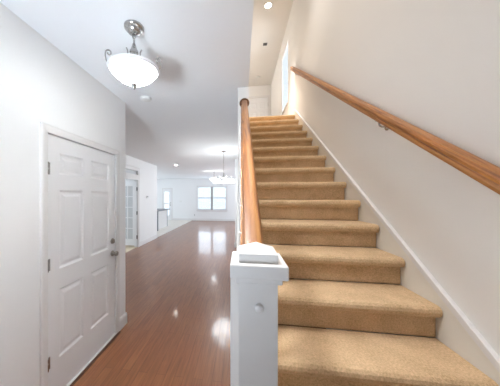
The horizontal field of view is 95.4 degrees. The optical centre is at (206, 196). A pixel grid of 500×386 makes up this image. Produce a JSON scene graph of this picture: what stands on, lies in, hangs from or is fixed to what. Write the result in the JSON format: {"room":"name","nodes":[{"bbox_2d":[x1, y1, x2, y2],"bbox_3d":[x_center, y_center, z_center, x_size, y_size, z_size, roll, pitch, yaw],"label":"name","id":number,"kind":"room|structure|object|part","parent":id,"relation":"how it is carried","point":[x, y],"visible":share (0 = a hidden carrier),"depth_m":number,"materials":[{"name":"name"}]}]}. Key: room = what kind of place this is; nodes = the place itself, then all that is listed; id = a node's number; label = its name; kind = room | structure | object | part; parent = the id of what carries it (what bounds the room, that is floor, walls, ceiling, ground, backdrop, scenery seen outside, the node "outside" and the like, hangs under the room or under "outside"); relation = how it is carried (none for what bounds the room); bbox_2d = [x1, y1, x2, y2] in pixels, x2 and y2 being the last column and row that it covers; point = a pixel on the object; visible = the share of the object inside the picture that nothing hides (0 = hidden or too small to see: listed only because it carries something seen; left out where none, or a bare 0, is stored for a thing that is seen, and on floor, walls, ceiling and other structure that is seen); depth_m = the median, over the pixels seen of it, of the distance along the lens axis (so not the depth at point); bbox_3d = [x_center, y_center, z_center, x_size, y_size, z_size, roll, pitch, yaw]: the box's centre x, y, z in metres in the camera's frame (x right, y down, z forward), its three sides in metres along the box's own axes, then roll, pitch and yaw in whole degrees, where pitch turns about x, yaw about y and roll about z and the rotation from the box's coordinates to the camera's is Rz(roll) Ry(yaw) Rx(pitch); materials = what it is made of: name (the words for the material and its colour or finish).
{"room":"entrance hallway","nodes":[
{"label":"entrance hallway","id":0,"kind":"room"},
{"bbox_2d":[0,2,124,385],"bbox_3d":[-2.289,0.209,0.655,1.876,2.740,4.594,0,0,9],"label":"wall","id":1,"kind":"structure","parent":0,"point":[39,83],"depth_m":1.51,"materials":[{"name":"paint"}]},
{"bbox_2d":[40,122,119,385],"bbox_3d":[-1.142,0.523,2.115,0.184,2.112,1.038,0,0,9],"label":"door","id":2,"kind":"structure","parent":1,"relation":"in","point":[78,253],"depth_m":1.93,"materials":[{"name":"white paint"}]},
{"bbox_3d":[-1.026,0.636,2.498,0.071,0.064,0.064,0,0,9],"label":"knob","id":3,"kind":"part","parent":2,"relation":"part of","materials":[{"name":"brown metal"}]},
{"bbox_2d":[70,331,120,385],"bbox_3d":[-1.088,1.575,2.106,0.027,0.008,1.014,0,0,9],"label":"trim","id":4,"kind":"structure","parent":1,"relation":"attached to","point":[119,332],"depth_m":2.14,"materials":[{"name":"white wood"}]},
{"bbox_2d":[120,234,157,329],"bbox_3d":[-2.991,1.512,3.583,4.192,0.134,10.166,0,0,9],"label":"baseboard","id":5,"kind":"structure","parent":1,"relation":"attached to","point":[123,320],"depth_m":2.78,"materials":[{"name":"white paint"}]},
{"bbox_2d":[0,0,253,178],"bbox_3d":[-0.772,-1.211,6.454,10.140,0.100,16.520,0,0,9],"label":"ceiling","id":6,"kind":"structure","parent":0,"point":[203,47],"depth_m":1.91,"materials":[{"name":"paint"}]},
{"bbox_2d":[104,19,161,89],"bbox_3d":[-0.498,-0.947,1.533,0.346,0.428,0.346,0,0,9],"label":"pendant light","id":7,"kind":"object","parent":6,"relation":"hanging from","point":[133,69],"visible":1,"depth_m":1.48,"materials":[{"name":"white glass"}]},
{"bbox_3d":[-0.606,-0.944,1.504,0.151,0.138,0.010,0,0,-15],"label":"scroll arm","id":8,"kind":"part","parent":7,"relation":"part of","materials":[{"name":"silver metal"}]},
{"bbox_3d":[-0.498,-0.814,1.533,0.314,0.083,0.314,0,0,9],"label":"lamp shade","id":9,"kind":"part","parent":7,"relation":"part of","materials":[{"name":"white glass"}]},
{"bbox_3d":[-0.498,-0.992,1.533,0.060,0.246,0.060,0,0,9],"label":"stem","id":10,"kind":"part","parent":7,"relation":"part of","materials":[{"name":"silver metal"}]},
{"bbox_3d":[-0.391,-0.944,1.563,0.151,0.138,0.010,0,0,-15],"label":"scroll arm","id":11,"kind":"part","parent":7,"relation":"part of","materials":[{"name":"silver metal"}]},
{"bbox_2d":[141,96,150,101],"bbox_3d":[-0.717,-1.143,2.641,0.124,0.034,0.124,0,0,9],"label":"smoke detector","id":12,"kind":"object","parent":6,"relation":"attached to","point":[143,98],"visible":1,"depth_m":2.61,"materials":[{"name":"white plastic"}]},
{"bbox_2d":[213,151,234,183],"bbox_3d":[0.441,-0.753,5.739,0.570,0.815,0.559,0,0,9],"label":"chandelier","id":13,"kind":"object","parent":6,"relation":"hanging from","point":[217,180],"visible":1,"depth_m":5.68,"materials":[{"name":"white glass"}]},
{"bbox_3d":[0.434,-0.778,5.724,0.068,0.715,0.068,0,0,9],"label":"rod","id":14,"kind":"part","parent":13,"relation":"part of","materials":[{"name":"silver metal"}]},
{"bbox_2d":[125,155,156,241],"bbox_3d":[-2.381,0.209,5.804,0.120,2.740,5.556,0,0,9],"label":"wall","id":15,"kind":"structure","parent":0,"point":[148,172],"depth_m":7.67,"materials":[{"name":"paint"}]},
{"bbox_2d":[125,164,139,246],"bbox_3d":[-2.588,0.344,6.624,0.829,2.470,1.005,0,0,9],"label":"door","id":16,"kind":"structure","parent":15,"relation":"in","point":[132,188],"depth_m":6.96,"materials":[{"name":"white paint"}]},
{"bbox_3d":[-2.552,0.501,7.003,0.515,1.645,0.006,0,0,9],"label":"glass","id":17,"kind":"part","parent":16,"relation":"part of","materials":[{"name":"glass"}]},
{"bbox_3d":[-2.267,-0.721,6.574,0.008,0.128,0.811,0,0,9],"label":"transom glass","id":18,"kind":"part","parent":16,"relation":"part of","materials":[{"name":"glass"}]},
{"bbox_2d":[157,178,234,218],"bbox_3d":[0.481,0.209,14.558,9.900,2.740,0.120,0,0,9],"label":"wall","id":19,"kind":"structure","parent":0,"point":[185,190],"depth_m":14.74,"materials":[{"name":"paint"}]},
{"bbox_2d":[162,188,172,219],"bbox_3d":[-2.635,0.509,14.984,0.740,2.140,0.110,0,0,9],"label":"door","id":20,"kind":"structure","parent":19,"relation":"in","point":[170,190],"depth_m":14.97,"materials":[{"name":"white paint"}]},
{"bbox_2d":[173,218,234,220],"bbox_3d":[0.471,1.512,14.490,9.900,0.134,0.016,0,0,9],"label":"baseboard","id":21,"kind":"structure","parent":19,"relation":"attached to","point":[196,219],"depth_m":14.60,"materials":[{"name":"white paint"}]},
{"bbox_2d":[197,186,227,211],"bbox_3d":[0.339,0.149,14.549,2.060,1.680,0.160,0,0,9],"label":"window","id":22,"kind":"structure","parent":19,"relation":"in","point":[211,187],"depth_m":14.54,"materials":[{"name":"white paint"}]},
{"bbox_2d":[198,187,210,209],"bbox_3d":[-0.154,0.128,14.622,0.845,1.495,0.037,0,0,9],"label":"window blind","id":23,"kind":"object","parent":22,"relation":"attached to","point":[198,187],"visible":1,"depth_m":14.62,"materials":[{"name":"white plastic"}]},
{"bbox_3d":[0.334,0.934,14.520,2.060,0.110,0.100,0,0,9],"label":"sill","id":24,"kind":"part","parent":22,"relation":"part of","materials":[{"name":"white paint"}]},
{"bbox_2d":[213,189,225,207],"bbox_3d":[0.830,0.128,14.470,0.845,1.495,0.037,0,0,9],"label":"window blind","id":25,"kind":"object","parent":22,"relation":"attached to","point":[213,189],"visible":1,"depth_m":14.47,"materials":[{"name":"white plastic"}]},
{"bbox_2d":[74,220,325,385],"bbox_3d":[-0.772,1.626,6.454,9.900,0.106,16.520,0,0,9],"label":"floor","id":26,"kind":"structure","parent":0,"point":[177,330],"depth_m":3.02,"materials":[{"name":"brown wood"}]},
{"bbox_2d":[157,209,168,230],"bbox_3d":[-2.487,1.115,11.101,0.790,0.923,1.860,0,0,9],"label":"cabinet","id":27,"kind":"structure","parent":26,"relation":"on","point":[162,214],"depth_m":11.17,"materials":[{"name":"white paint"}]},
{"bbox_2d":[230,98,499,385],"bbox_3d":[0.830,-0.019,2.207,1.034,3.205,4.845,0,0,9],"label":"staircase","id":28,"kind":"structure","parent":26,"relation":"on","point":[287,172],"depth_m":1.19,"materials":[{"name":"beige carpet"}]},
{"bbox_3d":[0.259,-0.412,1.487,0.064,0.062,2.133,0,33,9],"label":"handrail","id":29,"kind":"part","parent":28,"relation":"part of","materials":[{"name":"brown wood"}]},
{"bbox_3d":[0.114,0.886,0.554,0.107,1.385,0.090,0,0,9],"label":"newel post","id":30,"kind":"part","parent":28,"relation":"part of","materials":[{"name":"white paint"}]},
{"bbox_2d":[238,87,247,179],"bbox_3d":[0.523,-1.116,3.258,0.109,5.390,7.400,0,0,9],"label":"wall","id":31,"kind":"structure","parent":0,"point":[242,92],"depth_m":2.40,"materials":[{"name":"paint"}]},
{"bbox_2d":[235,159,273,244],"bbox_3d":[3.192,0.209,10.394,3.510,2.740,7.520,0,0,9],"label":"wall","id":32,"kind":"structure","parent":0,"point":[236,160],"depth_m":6.94,"materials":[{"name":"paint"}]},
{"bbox_2d":[248,85,270,115],"bbox_3d":[0.870,-2.664,7.910,2.700,2.293,0.100,0,0,9],"label":"wall","id":33,"kind":"structure","parent":0,"point":[266,89],"depth_m":7.71,"materials":[{"name":"paint"}]},
{"bbox_2d":[248,95,269,116],"bbox_3d":[1.764,-2.490,7.735,0.800,1.943,0.076,0,0,9],"label":"door","id":34,"kind":"structure","parent":33,"relation":"in","point":[258,106],"depth_m":7.73,"materials":[{"name":"white paint"}]},
{"bbox_2d":[248,0,292,86],"bbox_3d":[0.198,-3.861,3.764,2.840,0.100,8.500,0,0,9],"label":"ceiling","id":35,"kind":"structure","parent":0,"point":[268,25],"depth_m":5.37,"materials":[{"name":"paint"}]},
{"bbox_2d":[264,2,272,8],"bbox_3d":[1.226,-3.807,4.465,0.170,0.008,0.170,0,0,9],"label":"recessed light","id":36,"kind":"object","parent":35,"relation":"in","point":[268,5],"visible":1,"depth_m":4.46,"materials":[{"name":"white glass"}]},
{"bbox_2d":[271,0,499,356],"bbox_3d":[1.467,-1.116,2.809,0.040,5.390,10.000,0,0,9],"label":"wall","id":37,"kind":"structure","parent":0,"point":[433,66],"depth_m":1.27,"materials":[{"name":"paint"}]},
{"bbox_2d":[281,41,287,114],"bbox_3d":[1.834,-2.728,5.261,0.056,1.425,0.860,0,0,9],"label":"window","id":38,"kind":"structure","parent":37,"relation":"in","point":[287,41],"depth_m":5.62,"materials":[{"name":"white paint"}]},
{"bbox_2d":[290,66,499,194],"bbox_3d":[1.261,-0.805,1.899,0.086,3.307,4.776,0,0,9],"label":"wall handrail","id":39,"kind":"object","parent":37,"relation":"attached to","point":[484,172],"visible":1,"depth_m":1.13,"materials":[{"name":"brown wood"}]}
]}

